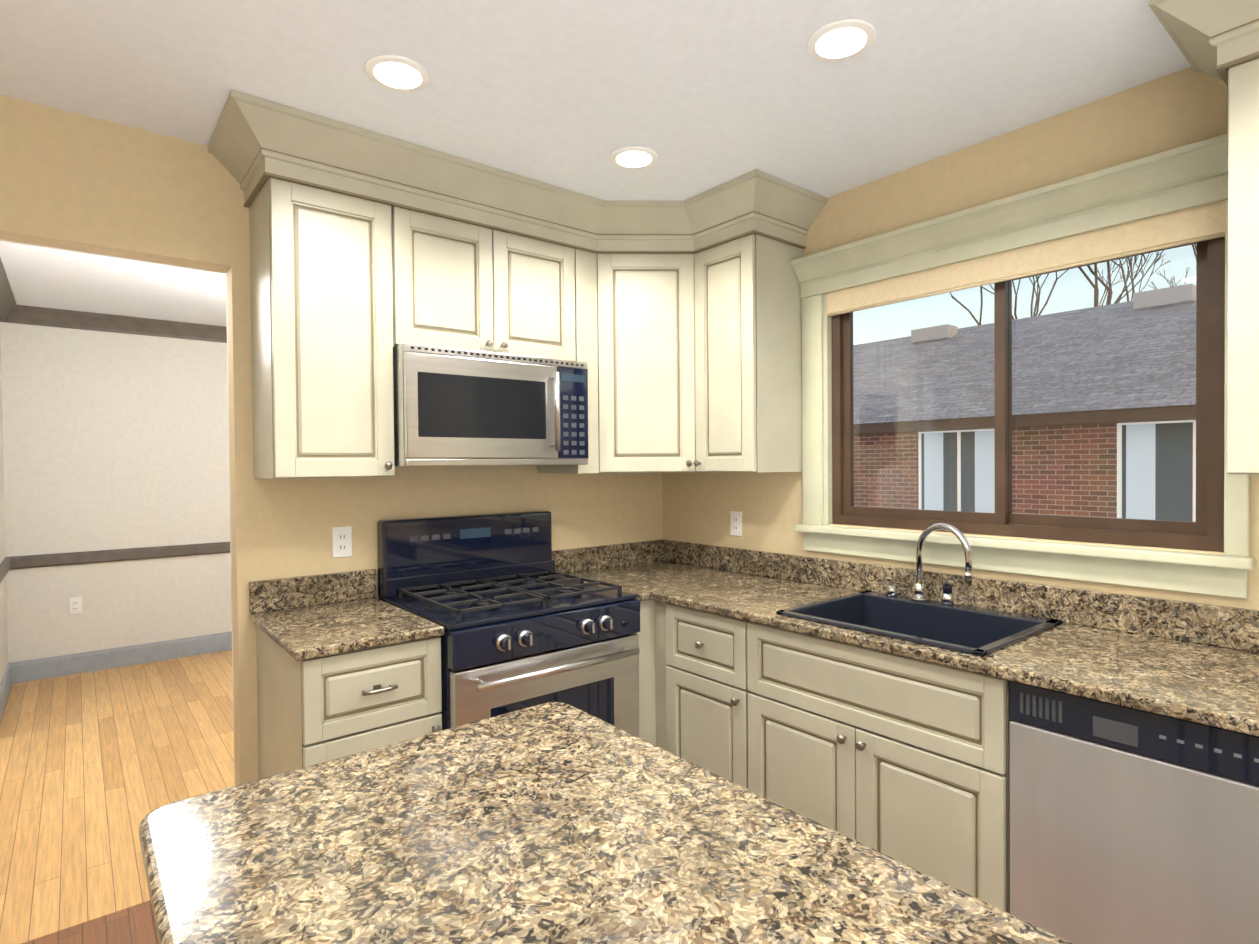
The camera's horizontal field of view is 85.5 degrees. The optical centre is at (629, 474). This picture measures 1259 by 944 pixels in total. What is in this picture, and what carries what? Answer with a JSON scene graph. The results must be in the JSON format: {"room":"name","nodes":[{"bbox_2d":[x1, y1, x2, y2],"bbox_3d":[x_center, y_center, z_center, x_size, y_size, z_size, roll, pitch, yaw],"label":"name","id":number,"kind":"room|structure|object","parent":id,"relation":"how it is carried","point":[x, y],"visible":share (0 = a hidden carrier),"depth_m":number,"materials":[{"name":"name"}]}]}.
{"room":"kitchen","nodes":[
{"label":"kitchen","id":0,"kind":"room"},
{"bbox_2d":[0,322,7,684],"bbox_3d":[-3.117,0.149,3.164,0.120,2.490,3.280,-1,1,-39],"label":"wall","id":1,"kind":"structure","parent":0,"point":[3,634],"depth_m":4.20,"materials":[{"name":"white paint"}]},
{"bbox_2d":[0,556,12,582],"bbox_3d":[-3.697,0.590,3.999,0.024,0.085,1.181,-1,1,-39],"label":"trim","id":2,"kind":"structure","parent":1,"relation":"attached to","point":[7,564],"depth_m":4.21,"materials":[{"name":"paint"}]},
{"bbox_2d":[0,662,15,720],"bbox_3d":[-3.693,1.317,4.007,0.014,0.140,1.181,-1,1,-39],"label":"baseboard","id":3,"kind":"structure","parent":1,"relation":"attached to","point":[9,677],"depth_m":4.24,"materials":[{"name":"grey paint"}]},
{"bbox_2d":[0,258,19,323],"bbox_3d":[-3.049,-1.042,3.212,0.085,0.110,3.279,-1,1,-39],"label":"crown molding","id":4,"kind":"structure","parent":1,"relation":"attached to","point":[11,311],"depth_m":4.23,"materials":[{"name":"paint"}]},
{"bbox_2d":[21,900,157,943],"bbox_3d":[-0.514,1.446,-0.298,6.000,0.050,5.250,-1,1,-39],"label":"floor","id":5,"kind":"structure","parent":0,"point":[134,924],"depth_m":2.08,"materials":[{"name":"brown wood"}]},
{"bbox_2d":[256,626,441,778],"bbox_3d":[-0.932,0.949,2.254,0.410,0.879,0.655,-1,1,-39],"label":"base cabinet","id":6,"kind":"object","parent":5,"relation":"on","point":[314,711],"visible":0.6,"depth_m":2.03,"materials":[{"name":"beige paint"}]},
{"bbox_2d":[249,569,443,660],"bbox_3d":[-0.949,0.440,2.245,0.432,0.138,0.642,-1,1,-39],"label":"countertop","id":7,"kind":"structure","parent":6,"relation":"on","point":[306,617],"depth_m":2.29,"materials":[{"name":"stone"}]},
{"bbox_2d":[377,510,639,736],"bbox_3d":[-0.446,0.775,2.587,0.759,1.206,0.749,-1,1,-39],"label":"gas range","id":8,"kind":"object","parent":5,"relation":"on","point":[509,610],"visible":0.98,"depth_m":2.48,"materials":[{"name":"black metal"}]},
{"bbox_2d":[635,599,668,750],"bbox_3d":[0.118,0.928,3.084,0.725,0.879,0.695,-1,1,-39],"label":"base cabinet","id":9,"kind":"object","parent":5,"relation":"on","point":[652,679],"visible":0.08,"depth_m":2.70,"materials":[{"name":"beige paint"}]},
{"bbox_2d":[666,603,749,788],"bbox_3d":[0.497,0.930,2.677,0.651,0.879,0.409,-1,1,-39],"label":"base cabinet","id":10,"kind":"object","parent":5,"relation":"on","point":[707,691],"visible":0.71,"depth_m":2.47,"materials":[{"name":"beige paint"}]},
{"bbox_2d":[747,622,1010,913],"bbox_3d":[0.892,0.934,2.192,0.651,0.879,0.832,-1,1,-39],"label":"base cabinet","id":11,"kind":"object","parent":5,"relation":"on","point":[904,760],"visible":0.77,"depth_m":1.92,"materials":[{"name":"beige paint"}]},
{"bbox_2d":[552,539,1258,736],"bbox_3d":[0.906,0.425,2.103,0.726,0.138,3.207,-1,1,-39],"label":"countertop","id":12,"kind":"structure","parent":11,"relation":"on","point":[1193,662],"depth_m":1.98,"materials":[{"name":"stone"}]},
{"bbox_2d":[776,591,1062,655],"bbox_3d":[0.909,0.561,2.176,0.550,0.221,0.665,-1,1,-39],"label":"drop-in sink","id":13,"kind":"object","parent":12,"relation":"in","point":[977,631],"visible":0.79,"depth_m":2.28,"materials":[{"name":"black"}]},
{"bbox_2d":[886,523,972,605],"bbox_3d":[1.033,0.306,2.354,0.091,0.281,0.332,-1,1,-39],"label":"gooseneck faucet","id":14,"kind":"object","parent":13,"relation":"on","point":[919,593],"visible":1,"depth_m":2.34,"materials":[{"name":"silver metal"}]},
{"bbox_2d":[1010,681,1258,943],"bbox_3d":[1.361,0.939,1.641,0.607,0.876,0.602,-1,1,-39],"label":"dishwasher","id":15,"kind":"object","parent":5,"relation":"on","point":[1128,825],"visible":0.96,"depth_m":1.49,"materials":[{"name":"silver metal"}]},
{"bbox_3d":[0.592,0.965,0.223,0.486,0.879,2.864,-1,1,-39],"label":"base cabinet","id":16,"kind":"object","parent":5,"relation":"on","visible":0},
{"bbox_2d":[139,702,1071,943],"bbox_3d":[0.468,0.512,0.124,0.742,0.030,2.873,-1,1,-39],"label":"countertop","id":17,"kind":"structure","parent":16,"relation":"on","point":[554,823],"depth_m":0.87,"materials":[{"name":"stone"}]},
{"bbox_2d":[1,322,231,662],"bbox_3d":[-4.339,0.143,4.361,6.000,2.490,0.120,-1,1,-39],"label":"wall","id":18,"kind":"structure","parent":0,"point":[112,440],"depth_m":4.83,"materials":[{"name":"white paint"}]},
{"bbox_2d":[69,597,81,614],"bbox_3d":[-3.826,0.909,4.702,0.070,0.114,0.008,-1,1,-39],"label":"outlet","id":19,"kind":"object","parent":18,"relation":"attached to","point":[75,605],"visible":1,"depth_m":4.70,"materials":[{"name":"white plastic"}]},
{"bbox_2d":[12,542,229,568],"bbox_3d":[-3.030,0.565,5.338,2.749,0.085,0.024,-1,1,-39],"label":"trim","id":20,"kind":"structure","parent":18,"relation":"attached to","point":[86,557],"depth_m":4.83,"materials":[{"name":"paint"}]},
{"bbox_2d":[20,305,226,342],"bbox_3d":[-2.991,-1.073,5.320,2.659,0.110,0.085,-1,1,-39],"label":"crown molding","id":21,"kind":"structure","parent":18,"relation":"attached to","point":[29,315],"depth_m":4.81,"materials":[{"name":"paint"}]},
{"bbox_2d":[16,631,231,682],"bbox_3d":[-3.027,1.292,5.352,2.749,0.140,0.014,-1,1,-39],"label":"baseboard","id":22,"kind":"structure","parent":18,"relation":"attached to","point":[51,667],"depth_m":4.85,"materials":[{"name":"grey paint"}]},
{"bbox_2d":[0,650,233,943],"bbox_3d":[-3.232,1.422,3.035,6.000,0.050,3.350,-1,1,-39],"label":"floor","id":23,"kind":"structure","parent":0,"point":[97,767],"depth_m":3.16,"materials":[{"name":"beige wood"}]},
{"bbox_2d":[0,94,662,785],"bbox_3d":[-2.132,0.161,1.774,6.150,2.490,0.120,-1,1,-39],"label":"wall","id":24,"kind":"structure","parent":0,"point":[78,182],"depth_m":2.35,"materials":[{"name":"beige paint"}]},
{"bbox_2d":[249,178,394,478],"bbox_3d":[-1.052,-0.458,2.342,0.380,0.939,0.351,-1,1,-39],"label":"upper cabinet","id":25,"kind":"object","parent":24,"relation":"attached to","point":[321,330],"visible":1,"depth_m":2.22,"materials":[{"name":"beige paint"}]},
{"bbox_2d":[332,526,351,557],"bbox_3d":[-1.077,0.254,2.552,0.070,0.114,0.008,-1,1,-39],"label":"outlet","id":26,"kind":"object","parent":24,"relation":"attached to","point":[341,541],"visible":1,"depth_m":2.55,"materials":[{"name":"white plastic"}]},
{"bbox_2d":[391,207,575,360],"bbox_3d":[-0.608,-0.695,2.702,0.760,0.483,0.351,-1,1,-39],"label":"upper cabinet","id":27,"kind":"object","parent":24,"relation":"attached to","point":[459,285],"visible":0.81,"depth_m":2.56,"materials":[{"name":"beige paint"}]},
{"bbox_2d":[393,343,587,465],"bbox_3d":[-0.571,-0.242,2.669,0.759,0.416,0.455,-1,1,-39],"label":"microwave","id":28,"kind":"object","parent":27,"relation":"attached to","point":[457,407],"visible":1,"depth_m":2.48,"materials":[{"name":"silver metal"}]},
{"bbox_2d":[538,248,698,473],"bbox_3d":[0.058,-0.478,3.097,0.757,0.939,0.585,-1,1,-39],"label":"upper cabinet","id":29,"kind":"object","parent":24,"relation":"attached to","point":[635,331],"visible":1,"depth_m":2.91,"materials":[{"name":"beige paint"}]},
{"bbox_2d":[208,0,1258,252],"bbox_3d":[0.391,-1.015,1.673,2.027,0.178,3.209,-1,1,-39],"label":"crown molding","id":30,"kind":"structure","parent":29,"relation":"attached to","point":[254,144],"depth_m":2.38,"materials":[{"name":"beige paint"}]},
{"bbox_2d":[0,0,1190,326],"bbox_3d":[-1.584,-1.104,1.070,6.150,0.050,8.750,-1,1,-39],"label":"ceiling","id":31,"kind":"structure","parent":0,"point":[698,96],"depth_m":1.90,"materials":[{"name":"white paint"}]},
{"bbox_2d":[365,55,429,91],"bbox_3d":[-0.634,-1.094,1.864,0.170,0.010,0.170,-1,1,-39],"label":"recessed light","id":32,"kind":"object","parent":31,"relation":"in","point":[397,73],"visible":1,"depth_m":1.85,"materials":[{"name":"white plastic"}]},
{"bbox_2d":[610,146,657,168],"bbox_3d":[0.015,-1.107,2.387,0.170,0.010,0.170,-1,1,-39],"label":"recessed light","id":33,"kind":"object","parent":31,"relation":"in","point":[634,157],"visible":1,"depth_m":2.37,"materials":[{"name":"white plastic"}]},
{"bbox_2d":[806,19,875,61],"bbox_3d":[0.539,-1.102,1.736,0.170,0.010,0.170,-1,1,-39],"label":"recessed light","id":34,"kind":"object","parent":31,"relation":"in","point":[841,40],"visible":1,"depth_m":1.72,"materials":[{"name":"white plastic"}]},
{"bbox_2d":[662,57,1258,609],"bbox_3d":[0.752,0.118,2.983,0.150,2.490,8.750,-1,1,-39],"label":"wall","id":35,"kind":"structure","parent":0,"point":[1184,107],"depth_m":2.31,"materials":[{"name":"beige paint"}]},
{"bbox_2d":[730,511,741,535],"bbox_3d":[0.496,0.231,3.174,0.008,0.114,0.070,-1,1,-39],"label":"outlet","id":36,"kind":"object","parent":35,"relation":"attached to","point":[735,523],"visible":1,"depth_m":3.17,"materials":[{"name":"white plastic"}]},
{"bbox_2d":[694,234,802,471],"bbox_3d":[0.493,-0.479,2.884,0.351,0.939,0.328,-1,1,-39],"label":"upper cabinet","id":37,"kind":"object","parent":35,"relation":"attached to","point":[748,371],"visible":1,"depth_m":2.77,"materials":[{"name":"beige paint"}]},
{"bbox_2d":[790,133,1255,598],"bbox_3d":[1.190,-0.276,2.332,0.202,1.200,1.429,-1,1,-39],"label":"sliding window","id":38,"kind":"structure","parent":35,"relation":"in","point":[1204,531],"depth_m":2.18,"materials":[{"name":"beige wood"}]},
{"bbox_2d":[822,200,1224,316],"bbox_3d":[1.199,-0.691,2.293,0.017,0.105,1.295,-1,1,-39],"label":"window shade","id":39,"kind":"object","parent":38,"relation":"attached to","point":[1188,226],"visible":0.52,"depth_m":2.14,"materials":[{"name":"fabric"}]},
{"bbox_2d":[1227,58,1258,474],"bbox_3d":[1.772,-0.467,1.315,0.351,0.939,0.898,-1,1,-39],"label":"upper cabinet","id":40,"kind":"object","parent":35,"relation":"attached to","point":[1243,301],"visible":0.96,"depth_m":1.55,"materials":[{"name":"beige paint"}]},
{"label":"outside","id":41,"kind":"structure","parent":0,"visible":0},
{"bbox_3d":[26.691,5.011,18.780,59.840,0.200,90.000,-1,1,-39],"label":"ground","id":42,"kind":"structure","parent":41,"visible":0},
{"bbox_2d":[853,284,1195,521],"bbox_3d":[14.558,0.819,8.858,12.050,8.680,43.000,-1,1,-39],"label":"building","id":43,"kind":"structure","parent":42,"relation":"on","point":[1097,356],"depth_m":11.12,"materials":[{"name":"brick"}]},
{"bbox_2d":[950,244,1195,324],"bbox_3d":[18.566,-3.665,26.689,16.649,17.105,16.076,-1,1,-39],"label":"bare tree","id":44,"kind":"object","parent":42,"relation":"on","point":[1095,287],"depth_m":28.16,"materials":[{"name":"brown plant"}]}
]}

